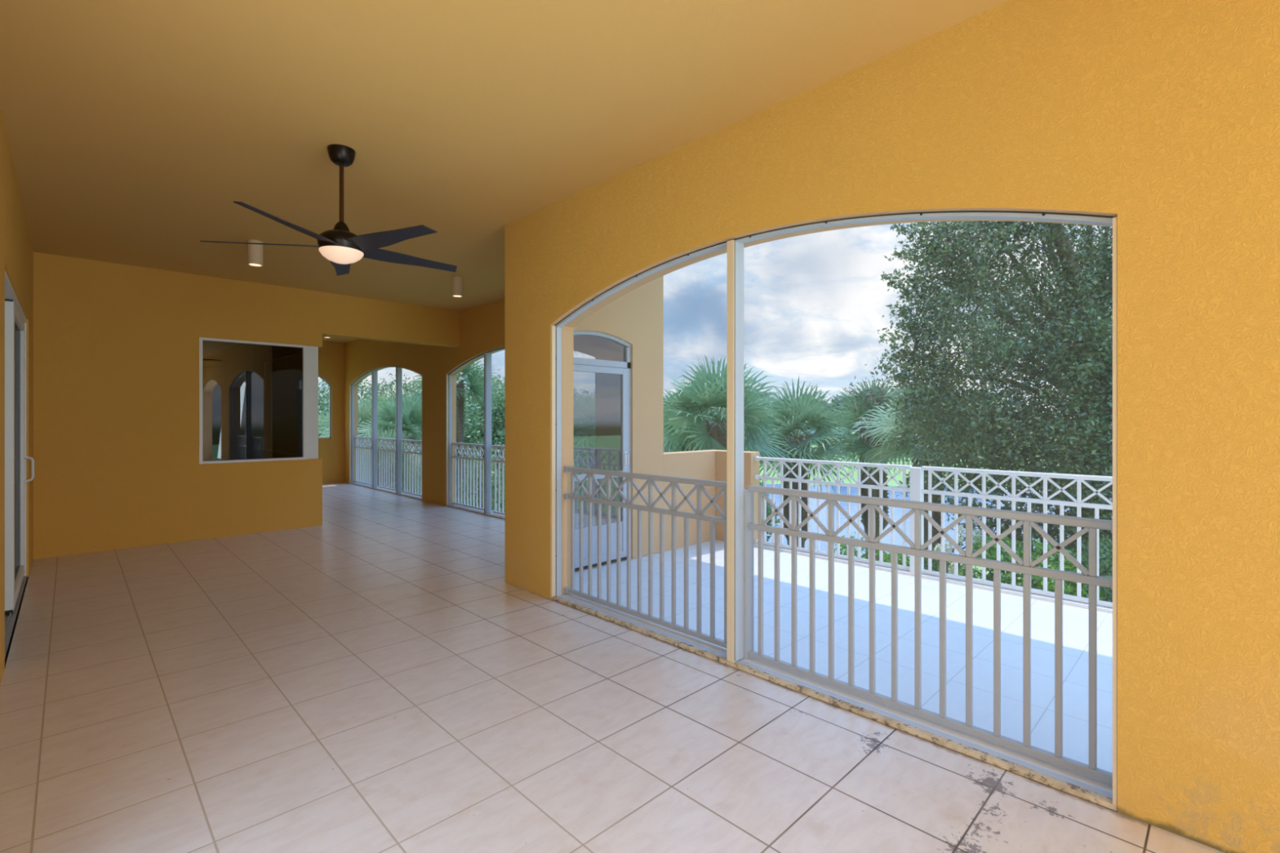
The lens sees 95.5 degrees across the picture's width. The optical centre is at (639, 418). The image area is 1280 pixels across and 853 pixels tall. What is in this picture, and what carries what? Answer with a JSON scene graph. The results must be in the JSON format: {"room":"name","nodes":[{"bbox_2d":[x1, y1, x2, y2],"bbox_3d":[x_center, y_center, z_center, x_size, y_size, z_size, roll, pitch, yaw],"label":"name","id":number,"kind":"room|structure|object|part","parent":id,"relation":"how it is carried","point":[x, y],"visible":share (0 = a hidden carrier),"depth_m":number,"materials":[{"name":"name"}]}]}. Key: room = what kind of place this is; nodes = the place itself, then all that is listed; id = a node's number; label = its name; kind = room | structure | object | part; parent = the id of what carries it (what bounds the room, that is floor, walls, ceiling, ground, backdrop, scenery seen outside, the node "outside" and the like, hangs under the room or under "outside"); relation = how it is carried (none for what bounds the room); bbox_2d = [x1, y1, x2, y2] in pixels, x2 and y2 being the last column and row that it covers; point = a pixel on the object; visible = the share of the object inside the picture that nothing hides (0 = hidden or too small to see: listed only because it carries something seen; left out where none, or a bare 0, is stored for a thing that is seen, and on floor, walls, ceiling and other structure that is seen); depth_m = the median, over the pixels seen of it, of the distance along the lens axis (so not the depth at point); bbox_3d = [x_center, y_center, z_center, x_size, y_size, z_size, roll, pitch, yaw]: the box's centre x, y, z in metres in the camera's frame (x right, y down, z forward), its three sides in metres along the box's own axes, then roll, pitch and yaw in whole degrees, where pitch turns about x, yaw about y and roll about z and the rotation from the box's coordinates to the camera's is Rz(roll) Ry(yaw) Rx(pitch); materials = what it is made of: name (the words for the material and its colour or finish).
{"room":"covered balcony","nodes":[
{"label":"covered balcony","id":0,"kind":"room"},
{"bbox_2d":[0,102,33,684],"bbox_3d":[-3.995,-0.600,3.534,0.200,4.200,19.040,0,0,-44],"label":"wall","id":1,"kind":"structure","parent":0,"point":[16,252],"depth_m":4.03,"materials":[{"name":"paint"}]},
{"bbox_2d":[4,271,34,657],"bbox_3d":[-4.859,0.280,4.451,0.230,2.440,2.840,0,0,-44],"label":"door","id":2,"kind":"structure","parent":1,"relation":"in","point":[15,577],"depth_m":4.41,"materials":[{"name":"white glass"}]},
{"bbox_3d":[-5.288,0.282,4.923,0.052,2.355,1.475,0,0,-44],"label":"sliding panel","id":3,"kind":"part","parent":2,"relation":"part of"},
{"bbox_3d":[-4.879,0.280,4.432,0.175,2.440,2.840,0,0,-44],"label":"frame","id":4,"kind":"part","parent":2,"relation":"part of","materials":[{"name":"white metal"}]},
{"bbox_3d":[-5.289,0.275,4.923,0.006,2.170,1.295,0,0,-44],"label":"glass pane","id":5,"kind":"part","parent":2,"relation":"part of","materials":[{"name":"clear glass"}]},
{"bbox_3d":[-5.725,0.475,5.451,0.069,0.250,0.060,0,0,-44],"label":"handle","id":6,"kind":"part","parent":2,"relation":"part of","materials":[{"name":"white metal"}]},
{"bbox_2d":[33,252,322,559],"bbox_3d":[-5.524,-0.138,7.244,2.810,3.275,0.180,0,0,-44],"label":"wall","id":7,"kind":"structure","parent":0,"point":[116,346],"depth_m":6.80,"materials":[{"name":"orange paint"}]},
{"bbox_2d":[199,337,318,464],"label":"window","id":8,"kind":"structure","parent":7,"relation":"attached to","point":[259,401],"depth_m":7.63,"materials":[{"name":"clear glass"}]},
{"bbox_3d":[-4.617,-0.220,8.147,0.160,1.570,0.140,0,0,-44],"label":"corner post","id":9,"kind":"part","parent":8,"relation":"part of","materials":[{"name":"white paint"}]},
{"bbox_2d":[318,341,343,484],"bbox_3d":[-8.774,-0.600,12.040,4.880,4.200,0.200,0,0,-44],"label":"wall","id":10,"kind":"structure","parent":0,"point":[331,355],"depth_m":13.53,"materials":[{"name":"orange paint"}]},
{"bbox_2d":[318,374,331,438],"bbox_3d":[-7.734,-0.335,13.019,1.496,1.590,0.052,0,0,-44],"label":"window","id":11,"kind":"structure","parent":10,"relation":"in","point":[319,376],"depth_m":13.52,"materials":[{"name":"white metal"}]},
{"bbox_2d":[322,292,459,347],"bbox_3d":[-3.788,-1.482,8.959,2.070,0.585,0.200,0,0,-44],"label":"beam","id":12,"kind":"structure","parent":0,"point":[343,316],"depth_m":8.80,"materials":[{"name":"paint"}]},
{"bbox_2d":[343,298,621,525],"bbox_3d":[-3.481,-0.600,10.254,0.180,4.200,10.160,0,0,-44],"label":"wall","id":13,"kind":"structure","parent":0,"point":[482,327],"depth_m":10.03,"materials":[{"name":"orange paint"}]},
{"bbox_2d":[349,366,422,500],"bbox_3d":[-5.247,0.215,12.100,0.253,2.570,3.870,0,0,-44],"label":"window","id":14,"kind":"structure","parent":13,"relation":"in","point":[374,372],"depth_m":12.26,"materials":[{"name":"white metal"}]},
{"bbox_3d":[-6.141,0.945,13.010,0.052,1.059,1.300,0,0,-44],"label":"railing","id":15,"kind":"part","parent":14,"relation":"part of","materials":[{"name":"white metal"}]},
{"bbox_3d":[-6.141,0.433,13.010,0.052,0.036,1.300,0,0,-44],"label":"rail","id":16,"kind":"part","parent":14,"relation":"part of","materials":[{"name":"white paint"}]},
{"bbox_3d":[-6.141,0.657,13.010,0.034,0.034,1.300,0,0,-44],"label":"rail","id":17,"kind":"part","parent":14,"relation":"part of","materials":[{"name":"white metal"}]},
{"bbox_3d":[-6.141,1.457,13.010,0.034,0.034,1.300,0,0,-44],"label":"rail","id":18,"kind":"part","parent":14,"relation":"part of","materials":[{"name":"white metal"}]},
{"bbox_3d":[-5.322,1.490,12.027,0.043,0.020,3.866,0,0,-44],"label":"sill","id":19,"kind":"part","parent":14,"relation":"part of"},
{"bbox_3d":[-5.199,0.945,12.049,0.052,1.059,1.190,0,0,-44],"label":"railing","id":20,"kind":"part","parent":14,"relation":"part of","materials":[{"name":"white metal"}]},
{"bbox_3d":[-5.199,0.433,12.049,0.052,0.036,1.190,0,0,-44],"label":"rail","id":21,"kind":"part","parent":14,"relation":"part of","materials":[{"name":"white metal"}]},
{"bbox_3d":[-5.199,0.657,12.049,0.034,0.034,1.190,0,0,-44],"label":"rail","id":22,"kind":"part","parent":14,"relation":"part of","materials":[{"name":"white metal"}]},
{"bbox_3d":[-5.199,1.457,12.049,0.034,0.034,1.190,0,0,-44],"label":"rail","id":23,"kind":"part","parent":14,"relation":"part of","materials":[{"name":"white metal"}]},
{"bbox_3d":[-4.307,0.945,11.139,0.052,1.059,1.160,0,0,-44],"label":"railing","id":24,"kind":"part","parent":14,"relation":"part of","materials":[{"name":"white metal"}]},
{"bbox_3d":[-4.307,0.433,11.139,0.052,0.036,1.160,0,0,-44],"label":"rail","id":25,"kind":"part","parent":14,"relation":"part of","materials":[{"name":"white metal"}]},
{"bbox_3d":[-4.307,0.657,11.139,0.034,0.034,1.160,0,0,-44],"label":"rail","id":26,"kind":"part","parent":14,"relation":"part of","materials":[{"name":"white metal"}]},
{"bbox_3d":[-4.307,1.457,11.139,0.034,0.034,1.160,0,0,-44],"label":"rail","id":27,"kind":"part","parent":14,"relation":"part of","materials":[{"name":"white metal"}]},
{"bbox_2d":[445,346,595,528],"bbox_3d":[-1.839,0.215,8.622,0.253,2.570,3.970,0,0,-44],"label":"window","id":28,"kind":"structure","parent":13,"relation":"in","point":[487,356],"depth_m":9.09,"materials":[{"name":"white metal"}]},
{"bbox_3d":[-2.799,0.945,9.600,0.052,1.059,1.210,0,0,-44],"label":"railing","id":29,"kind":"part","parent":28,"relation":"part of","materials":[{"name":"white metal"}]},
{"bbox_3d":[-2.799,0.433,9.600,0.052,0.036,1.210,0,0,-44],"label":"rail","id":30,"kind":"part","parent":28,"relation":"part of","materials":[{"name":"white metal"}]},
{"bbox_3d":[-2.799,0.657,9.600,0.034,0.034,1.210,0,0,-44],"label":"rail","id":31,"kind":"part","parent":28,"relation":"part of","materials":[{"name":"white metal"}]},
{"bbox_3d":[-2.799,1.457,9.600,0.034,0.034,1.210,0,0,-44],"label":"rail","id":32,"kind":"part","parent":28,"relation":"part of","materials":[{"name":"white metal"}]},
{"bbox_3d":[-1.914,1.490,8.549,0.043,0.020,3.966,0,0,-44],"label":"sill","id":33,"kind":"part","parent":28,"relation":"part of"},
{"bbox_3d":[-1.864,0.945,8.646,0.052,1.059,1.260,0,0,-44],"label":"railing","id":34,"kind":"part","parent":28,"relation":"part of","materials":[{"name":"white metal"}]},
{"bbox_3d":[-1.864,0.433,8.646,0.052,0.036,1.260,0,0,-44],"label":"rail","id":35,"kind":"part","parent":28,"relation":"part of","materials":[{"name":"white metal"}]},
{"bbox_3d":[-1.864,0.657,8.646,0.034,0.034,1.260,0,0,-44],"label":"rail","id":36,"kind":"part","parent":28,"relation":"part of","materials":[{"name":"white metal"}]},
{"bbox_3d":[-1.864,1.457,8.646,0.034,0.034,1.260,0,0,-44],"label":"rail","id":37,"kind":"part","parent":28,"relation":"part of","materials":[{"name":"white metal"}]},
{"bbox_3d":[-0.905,0.945,7.668,0.052,1.059,1.280,0,0,-44],"label":"railing","id":38,"kind":"part","parent":28,"relation":"part of","materials":[{"name":"white metal"}]},
{"bbox_3d":[-0.905,0.433,7.668,0.052,0.036,1.280,0,0,-44],"label":"rail","id":39,"kind":"part","parent":28,"relation":"part of","materials":[{"name":"white metal"}]},
{"bbox_2d":[0,0,1009,342],"bbox_3d":[-2.181,-1.925,5.311,4.880,0.300,18.640,0,0,-44],"label":"ceiling","id":40,"kind":"structure","parent":0,"point":[135,128],"depth_m":3.28,"materials":[{"name":"paint"}]},
{"bbox_2d":[247,240,263,266],"bbox_3d":[-3.865,-1.657,5.845,0.135,0.235,0.135,0,0,-44],"label":"ceiling light","id":41,"kind":"object","parent":40,"relation":"attached to","point":[255,251],"visible":0.93,"depth_m":5.79,"materials":[{"name":"white metal"}]},
{"bbox_2d":[200,144,457,275],"bbox_3d":[-1.937,-1.401,3.904,1.523,0.748,1.574,0,0,-44],"label":"ceiling fan","id":42,"kind":"object","parent":40,"relation":"hanging from","point":[342,247],"visible":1,"depth_m":3.77,"materials":[{"name":"black metal"}]},
{"bbox_3d":[-2.432,-1.131,3.774,0.728,0.043,0.150,0,0,-9],"label":"blade","id":43,"kind":"part","parent":42,"relation":"part of","materials":[{"name":"black wood"}]},
{"bbox_3d":[-2.046,-1.131,3.389,0.150,0.043,0.728,0,0,9],"label":"blade","id":44,"kind":"part","parent":42,"relation":"part of","materials":[{"name":"black wood"}]},
{"bbox_3d":[-2.186,-1.131,4.261,0.150,0.043,0.728,0,0,-27],"label":"blade","id":45,"kind":"part","parent":42,"relation":"part of","materials":[{"name":"black wood"}]},
{"bbox_3d":[-1.974,-1.067,3.848,0.266,0.080,0.266,0,0,-44],"label":"lamp shade","id":46,"kind":"part","parent":42,"relation":"part of","materials":[{"name":"white glass"}]},
{"bbox_3d":[-1.561,-1.131,3.638,0.728,0.043,0.150,0,0,27],"label":"blade","id":47,"kind":"part","parent":42,"relation":"part of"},
{"bbox_3d":[-1.646,-1.131,4.175,0.728,0.042,0.150,0,0,-44],"label":"blade","id":48,"kind":"part","parent":42,"relation":"part of","materials":[{"name":"black wood"}]},
{"bbox_2d":[452,276,462,297],"bbox_3d":[-2.302,-1.657,7.335,0.135,0.235,0.135,0,0,-44],"label":"ceiling light","id":49,"kind":"object","parent":40,"relation":"attached to","point":[457,282],"visible":1,"depth_m":7.28,"materials":[{"name":"white metal"}]},
{"bbox_2d":[0,482,1225,852],"bbox_3d":[-1.780,1.650,5.746,6.400,0.300,19.100,0,0,-44],"label":"floor","id":50,"kind":"structure","parent":0,"point":[371,678],"depth_m":2.97,"materials":[{"name":"tile"}]},
{"bbox_2d":[573,275,663,572],"bbox_3d":[-0.402,-0.600,6.032,1.690,4.200,0.180,0,0,-44],"label":"wall","id":51,"kind":"structure","parent":0,"point":[636,317],"depth_m":6.33,"materials":[{"name":"beige paint"}]},
{"bbox_2d":[573,330,631,570],"bbox_3d":[-0.455,0.310,5.894,1.000,2.380,0.124,0,0,-44],"label":"door","id":52,"kind":"structure","parent":51,"relation":"in","point":[584,365],"depth_m":6.07,"materials":[{"name":"white metal"}]},
{"bbox_3d":[-0.459,1.245,5.897,0.750,0.310,0.018,0,0,-44],"label":"kick panel","id":53,"kind":"part","parent":52,"relation":"part of","materials":[{"name":"white metal"}]},
{"bbox_3d":[-0.477,0.310,5.917,1.000,2.380,0.060,0,0,-44],"label":"frame","id":54,"kind":"part","parent":52,"relation":"part of","materials":[{"name":"white metal"}]},
{"bbox_3d":[-0.137,0.435,6.155,0.030,0.170,0.051,0,0,-44],"label":"handle","id":55,"kind":"part","parent":52,"relation":"part of","materials":[{"name":"white metal"}]},
{"bbox_2d":[663,449,759,551],"bbox_3d":[0.787,1.100,6.827,1.120,1.400,0.710,0,0,-44],"label":"wall","id":56,"kind":"structure","parent":0,"point":[705,464],"depth_m":6.90,"materials":[{"name":"beige paint"}]},
{"bbox_2d":[753,543,1112,613],"bbox_3d":[3.905,1.492,4.366,0.210,0.027,7.170,0,0,-44],"label":"trim","id":57,"kind":"structure","parent":56,"relation":"attached to","point":[1069,602],"depth_m":5.28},
{"bbox_2d":[754,456,911,570],"bbox_3d":[1.998,0.965,6.262,0.060,1.030,1.788,0,0,-44],"label":"railing","id":58,"kind":"object","parent":57,"relation":"on","point":[859,485],"visible":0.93,"depth_m":6.15,"materials":[{"name":"white metal"}]},
{"bbox_3d":[1.998,0.695,6.262,0.034,0.034,1.788,0,0,-44],"label":"rail","id":59,"kind":"part","parent":58,"relation":"part of","materials":[{"name":"white metal"}]},
{"bbox_3d":[1.998,1.457,6.262,0.034,0.034,1.788,0,0,-44],"label":"rail","id":60,"kind":"part","parent":58,"relation":"part of","materials":[{"name":"white metal"}]},
{"bbox_3d":[1.998,0.473,6.262,0.052,0.036,1.788,0,0,-44],"label":"rail","id":61,"kind":"part","parent":58,"relation":"part of","materials":[{"name":"white metal"}]},
{"bbox_2d":[909,466,924,573],"bbox_3d":[2.659,0.974,5.588,0.090,1.008,0.100,0,0,-44],"label":"railing post","id":62,"kind":"object","parent":57,"relation":"on","point":[916,474],"visible":0.66,"depth_m":5.56,"materials":[{"name":"white metal"}]},
{"bbox_2d":[921,466,1112,607],"bbox_3d":[3.478,0.965,4.752,0.052,1.019,2.240,0,0,-44],"label":"railing","id":63,"kind":"object","parent":57,"relation":"on","point":[1012,497],"visible":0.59,"depth_m":5.00,"materials":[{"name":"white metal"}]},
{"bbox_3d":[3.478,0.473,4.752,0.052,0.036,2.240,0,0,-44],"label":"rail","id":64,"kind":"part","parent":63,"relation":"part of","materials":[{"name":"white metal"}]},
{"bbox_3d":[3.478,0.695,4.752,0.034,0.034,2.240,0,0,-44],"label":"rail","id":65,"kind":"part","parent":63,"relation":"part of","materials":[{"name":"white metal"}]},
{"bbox_3d":[3.478,1.457,4.752,0.034,0.034,2.240,0,0,-44],"label":"rail","id":66,"kind":"part","parent":63,"relation":"part of","materials":[{"name":"white metal"}]},
{"bbox_2d":[504,0,1279,852],"bbox_3d":[1.953,-0.600,2.250,0.240,4.200,8.880,0,0,-44],"label":"wall","id":67,"kind":"structure","parent":0,"point":[1162,117],"depth_m":2.18,"materials":[{"name":"orange paint"}]},
{"bbox_2d":[551,210,1117,811],"bbox_3d":[0.632,0.203,3.615,0.253,2.595,3.660,0,0,-44],"label":"window","id":68,"kind":"structure","parent":67,"relation":"in","point":[1096,791],"depth_m":3.14,"materials":[{"name":"white metal"}]},
{"bbox_3d":[-0.004,0.941,4.312,0.060,1.072,1.765,0,0,-44],"label":"railing","id":69,"kind":"part","parent":68,"relation":"part of","materials":[{"name":"white metal"}]},
{"bbox_3d":[-0.004,0.428,4.312,0.052,0.036,1.765,0,0,-44],"label":"rail","id":70,"kind":"part","parent":68,"relation":"part of","materials":[{"name":"white metal"}]},
{"bbox_3d":[-0.004,0.660,4.312,0.034,0.034,1.765,0,0,-44],"label":"rail","id":71,"kind":"part","parent":68,"relation":"part of","materials":[{"name":"white metal"}]},
{"bbox_3d":[-0.004,1.455,4.312,0.034,0.034,1.765,0,0,-44],"label":"rail","id":72,"kind":"part","parent":68,"relation":"part of","materials":[{"name":"white metal"}]},
{"bbox_2d":[742,488,753,659],"bbox_3d":[0.649,0.968,3.646,0.086,1.036,0.100,0,0,-44],"label":"railing post","id":73,"kind":"object","parent":68,"relation":"on","point":[748,495],"visible":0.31,"depth_m":3.60,"materials":[{"name":"white metal"}]},
{"bbox_3d":[0.557,1.490,3.542,0.043,0.020,3.656,0,0,-44],"label":"sill","id":74,"kind":"part","parent":68,"relation":"part of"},
{"bbox_3d":[1.308,0.433,2.973,0.052,0.036,1.785,0,0,-44],"label":"rail","id":75,"kind":"part","parent":68,"relation":"part of","materials":[{"name":"white metal"}]},
{"bbox_3d":[1.308,0.667,2.973,0.034,0.034,1.785,0,0,-44],"label":"rail","id":76,"kind":"part","parent":68,"relation":"part of","materials":[{"name":"white metal"}]},
{"bbox_3d":[1.308,1.459,2.973,0.034,0.034,1.785,0,0,-44],"label":"rail","id":77,"kind":"part","parent":68,"relation":"part of","materials":[{"name":"white metal"}]},
{"bbox_3d":[1.308,0.946,2.973,0.060,1.072,1.785,0,0,-44],"label":"railing","id":78,"kind":"part","parent":68,"relation":"part of","materials":[{"name":"white metal"}]},
{"label":"outside","id":79,"kind":"structure","parent":0,"visible":0},
{"bbox_2d":[574,484,1112,556],"bbox_3d":[4.576,5.190,33.478,68.282,0.220,24.244,0,0,0],"label":"lake","id":80,"kind":"structure","parent":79,"point":[898,512],"depth_m":29.69,"materials":[{"name":"liquid"}]},
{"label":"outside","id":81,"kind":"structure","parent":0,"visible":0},
{"bbox_2d":[744,431,1112,583],"bbox_3d":[1.002,5.300,98.990,380.000,0.400,380.000,0,0,-44],"label":"lawn","id":82,"kind":"structure","parent":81,"point":[900,477],"depth_m":52.74,"materials":[{"name":"green plant"}]},
{"bbox_2d":[318,412,328,437],"bbox_3d":[-13.014,2.449,23.992,3.646,5.702,3.545,0,0,-44],"label":"palm tree","id":83,"kind":"object","parent":82,"relation":"on","point":[319,417],"visible":0.03,"depth_m":23.50,"materials":[{"name":"green plant"}]},
{"bbox_2d":[318,374,386,419],"bbox_3d":[-16.846,1.893,34.137,9.740,9.904,8.702,0,0,21],"label":"tree","id":84,"kind":"object","parent":82,"relation":"on","point":[321,403],"visible":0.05,"depth_m":33.73,"materials":[{"name":"green plant"}]},
{"bbox_2d":[318,397,394,459],"bbox_3d":[-9.959,2.263,20.964,3.450,6.074,3.259,0,0,-31],"label":"palm tree","id":85,"kind":"object","parent":82,"relation":"on","point":[364,411],"visible":0.17,"depth_m":20.48,"materials":[{"name":"green plant"}]},
{"bbox_2d":[318,386,422,491],"bbox_3d":[-14.024,2.017,29.718,8.077,7.541,8.013,0,0,15],"label":"tree","id":86,"kind":"object","parent":82,"relation":"on","point":[383,397],"visible":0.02,"depth_m":29.90,"materials":[{"name":"green plant"}]},
{"bbox_2d":[357,391,422,492],"bbox_3d":[-8.013,2.171,20.040,3.669,6.259,3.530,0,0,-44],"label":"palm tree","id":87,"kind":"object","parent":82,"relation":"on","point":[411,412],"visible":0.34,"depth_m":19.70,"materials":[{"name":"green plant"}]},
{"bbox_2d":[357,426,422,493],"bbox_3d":[-7.459,2.736,16.994,2.845,5.128,3.099,0,0,-44],"label":"palm tree","id":88,"kind":"object","parent":82,"relation":"on","point":[382,434],"visible":0.19,"depth_m":16.84,"materials":[{"name":"green plant"}]},
{"bbox_2d":[364,371,422,401],"bbox_3d":[-12.745,1.671,33.358,8.437,8.971,8.420,0,0,-44],"label":"tree","id":89,"kind":"object","parent":82,"relation":"on","point":[390,385],"visible":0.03,"depth_m":32.42,"materials":[{"name":"green plant"}]},
{"bbox_2d":[395,376,504,511],"bbox_3d":[-7.658,2.126,26.260,7.486,8.209,7.496,0,0,-39],"label":"tree","id":90,"kind":"object","parent":82,"relation":"on","point":[473,423],"visible":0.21,"depth_m":25.23,"materials":[{"name":"green plant"}]},
{"bbox_2d":[407,360,501,502],"bbox_3d":[-5.392,1.578,17.032,2.707,7.444,2.585,0,0,-44],"label":"palm tree","id":91,"kind":"object","parent":82,"relation":"on","point":[472,377],"visible":0.26,"depth_m":16.92,"materials":[{"name":"green plant"}]},
{"bbox_2d":[418,442,504,511],"bbox_3d":[-4.742,3.029,17.854,4.039,4.875,3.773,0,0,19],"label":"shrub","id":92,"kind":"object","parent":82,"relation":"on","point":[492,449],"visible":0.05,"depth_m":17.82,"materials":[{"name":"green plant"}]},
{"bbox_2d":[464,368,580,517],"bbox_3d":[-6.215,1.718,29.449,7.990,8.781,7.971,0,0,-44],"label":"tree","id":93,"kind":"object","parent":82,"relation":"on","point":[500,368],"visible":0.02,"depth_m":27.61,"materials":[{"name":"green plant"}]},
{"bbox_2d":[469,384,593,524],"bbox_3d":[-5.083,1.911,30.019,8.635,9.058,8.217,0,0,-26],"label":"tree","id":94,"kind":"object","parent":82,"relation":"on","point":[575,389],"visible":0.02,"depth_m":28.85,"materials":[{"name":"green plant"}]},
{"bbox_2d":[573,394,595,527],"bbox_3d":[-1.594,2.182,18.970,3.332,6.237,3.381,0,0,-44],"label":"palm tree","id":95,"kind":"object","parent":82,"relation":"on","point":[584,415],"visible":0.33,"depth_m":18.65,"materials":[{"name":"green plant"}]},
{"bbox_2d":[573,388,595,503],"bbox_3d":[-2.868,1.931,33.506,8.988,8.104,9.731,0,0,-21],"label":"tree","id":96,"kind":"object","parent":82,"relation":"on","point":[584,391],"visible":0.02,"depth_m":33.24,"materials":[{"name":"green plant"}]},
{"bbox_2d":[663,377,726,452],"bbox_3d":[1.554,2.053,16.483,3.334,6.494,3.461,0,0,8],"label":"palm tree","id":97,"kind":"object","parent":82,"relation":"on","point":[669,446],"visible":0.09,"depth_m":16.07,"materials":[{"name":"green plant"}]},
{"bbox_2d":[663,354,795,472],"bbox_3d":[1.744,1.911,13.237,3.579,6.778,3.589,0,0,-44],"label":"palm tree","id":98,"kind":"object","parent":82,"relation":"on","point":[708,394],"visible":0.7,"depth_m":12.79,"materials":[{"name":"green plant"}]},
{"bbox_2d":[754,391,769,408],"bbox_3d":[22.498,0.758,110.058,9.709,12.103,8.026,0,0,-44],"label":"tree","id":99,"kind":"object","parent":82,"relation":"on","point":[759,391],"visible":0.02,"depth_m":109.35,"materials":[{"name":"green plant"}]},
{"bbox_2d":[759,479,780,542],"bbox_3d":[3.980,3.284,22.085,2.824,4.264,3.164,0,0,14],"label":"shrub","id":100,"kind":"object","parent":82,"relation":"on","point":[769,509],"visible":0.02,"depth_m":21.11,"materials":[{"name":"green plant"}]},
{"bbox_2d":[760,399,807,448],"bbox_3d":[24.807,1.524,99.553,10.262,10.554,8.683,0,0,-44],"label":"tree","id":101,"kind":"object","parent":82,"relation":"on","point":[788,434],"visible":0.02,"depth_m":98.32,"materials":[{"name":"green plant"}]},
{"bbox_2d":[746,376,860,547],"bbox_3d":[3.859,2.114,14.508,3.398,6.372,3.130,0,0,-44],"label":"palm tree","id":102,"kind":"object","parent":82,"relation":"on","point":[803,411],"visible":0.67,"depth_m":14.12,"materials":[{"name":"green plant"}]},
{"bbox_2d":[792,396,815,439],"bbox_3d":[31.827,1.232,115.978,8.992,11.982,8.166,0,0,-44],"label":"tree","id":103,"kind":"object","parent":82,"relation":"on","point":[808,428],"visible":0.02,"depth_m":114.62,"materials":[{"name":"green plant"}]},
{"bbox_2d":[810,402,831,442],"bbox_3d":[37.752,1.607,120.085,7.942,10.631,7.961,0,0,-44],"label":"tree","id":104,"kind":"object","parent":82,"relation":"on","point":[822,402],"visible":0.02,"depth_m":118.26,"materials":[{"name":"green plant"}]},
{"bbox_2d":[822,394,863,450],"bbox_3d":[31.307,1.461,90.137,8.882,10.426,8.105,0,0,-44],"label":"tree","id":105,"kind":"object","parent":82,"relation":"on","point":[837,397],"visible":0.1,"depth_m":88.25,"materials":[{"name":"green plant"}]},
{"bbox_2d":[812,364,917,560],"bbox_3d":[6.230,1.922,15.508,3.204,6.756,3.547,0,0,-44],"label":"palm tree","id":106,"kind":"object","parent":82,"relation":"on","point":[859,404],"visible":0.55,"depth_m":15.28,"materials":[{"name":"green plant"}]},
{"bbox_2d":[853,389,887,445],"bbox_3d":[36.852,0.985,94.414,9.068,11.650,9.361,0,0,-44],"label":"tree","id":107,"kind":"object","parent":82,"relation":"on","point":[858,433],"visible":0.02,"depth_m":95.14,"materials":[{"name":"green plant"}]},
{"bbox_2d":[834,531,909,566],"bbox_3d":[4.192,3.687,10.499,1.577,3.232,1.805,0,0,27],"label":"shrub","id":108,"kind":"object","parent":82,"relation":"on","point":[886,559],"visible":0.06,"depth_m":10.54,"materials":[{"name":"green plant"}]},
{"bbox_2d":[853,374,1008,569],"bbox_3d":[6.382,2.093,12.981,3.086,6.415,2.904,0,0,-15],"label":"palm tree","id":109,"kind":"object","parent":82,"relation":"on","point":[895,452],"visible":0.27,"depth_m":12.87,"materials":[{"name":"green plant"}]},
{"bbox_2d":[898,543,974,576],"bbox_3d":[5.760,3.859,11.485,1.460,2.888,1.851,0,0,-32],"label":"shrub","id":110,"kind":"object","parent":82,"relation":"on","point":[934,566],"visible":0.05,"depth_m":11.24,"materials":[{"name":"green plant"}]},
{"bbox_2d":[933,524,981,577],"bbox_3d":[4.962,3.367,8.997,1.787,3.465,1.722,0,0,-44],"label":"pampas grass","id":111,"kind":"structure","parent":82,"relation":"on","point":[959,526],"depth_m":9.00,"materials":[{"name":"plant"}]},
{"bbox_3d":[4.952,3.468,9.000,0.011,3.064,0.011,0,0,-44],"label":"stem","id":112,"kind":"part","parent":111,"relation":"part of","materials":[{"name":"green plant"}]},
{"bbox_2d":[951,567,989,580],"bbox_3d":[5.059,3.815,9.291,1.449,2.976,1.291,0,0,43],"label":"shrub","id":113,"kind":"object","parent":82,"relation":"on","point":[980,575],"visible":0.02,"depth_m":9.09,"materials":[{"name":"green plant"}]},
{"bbox_2d":[964,391,1004,447],"bbox_3d":[58.425,0.832,99.909,7.623,11.655,7.799,0,0,-44],"label":"tree","id":114,"kind":"object","parent":82,"relation":"on","point":[989,391],"visible":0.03,"depth_m":99.22,"materials":[{"name":"green plant"}]},
{"bbox_2d":[870,221,1112,602],"bbox_3d":[8.136,-1.373,10.508,8.365,13.388,5.020,0,0,-20],"label":"oak tree","id":115,"kind":"object","parent":82,"relation":"on","point":[1077,352],"visible":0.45,"depth_m":9.74,"materials":[{"name":"green plant"}]},
{"bbox_2d":[964,534,1054,591],"bbox_3d":[5.388,3.507,8.591,1.493,3.590,1.399,0,0,-44],"label":"shrub","id":116,"kind":"object","parent":82,"relation":"on","point":[991,553],"visible":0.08,"depth_m":8.62,"materials":[{"name":"green plant"}]},
{"bbox_2d":[988,536,1107,601],"bbox_3d":[5.881,3.503,8.521,1.580,3.598,1.529,0,0,-44],"label":"shrub","id":117,"kind":"object","parent":82,"relation":"on","point":[1052,565],"visible":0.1,"depth_m":8.17,"materials":[{"name":"green plant"}]},
{"bbox_2d":[1048,537,1112,602],"bbox_3d":[6.590,3.478,8.306,1.650,3.650,1.928,0,0,34],"label":"shrub","id":118,"kind":"object","parent":82,"relation":"on","point":[1106,562],"visible":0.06,"depth_m":8.20,"materials":[{"name":"green plant"}]}
]}

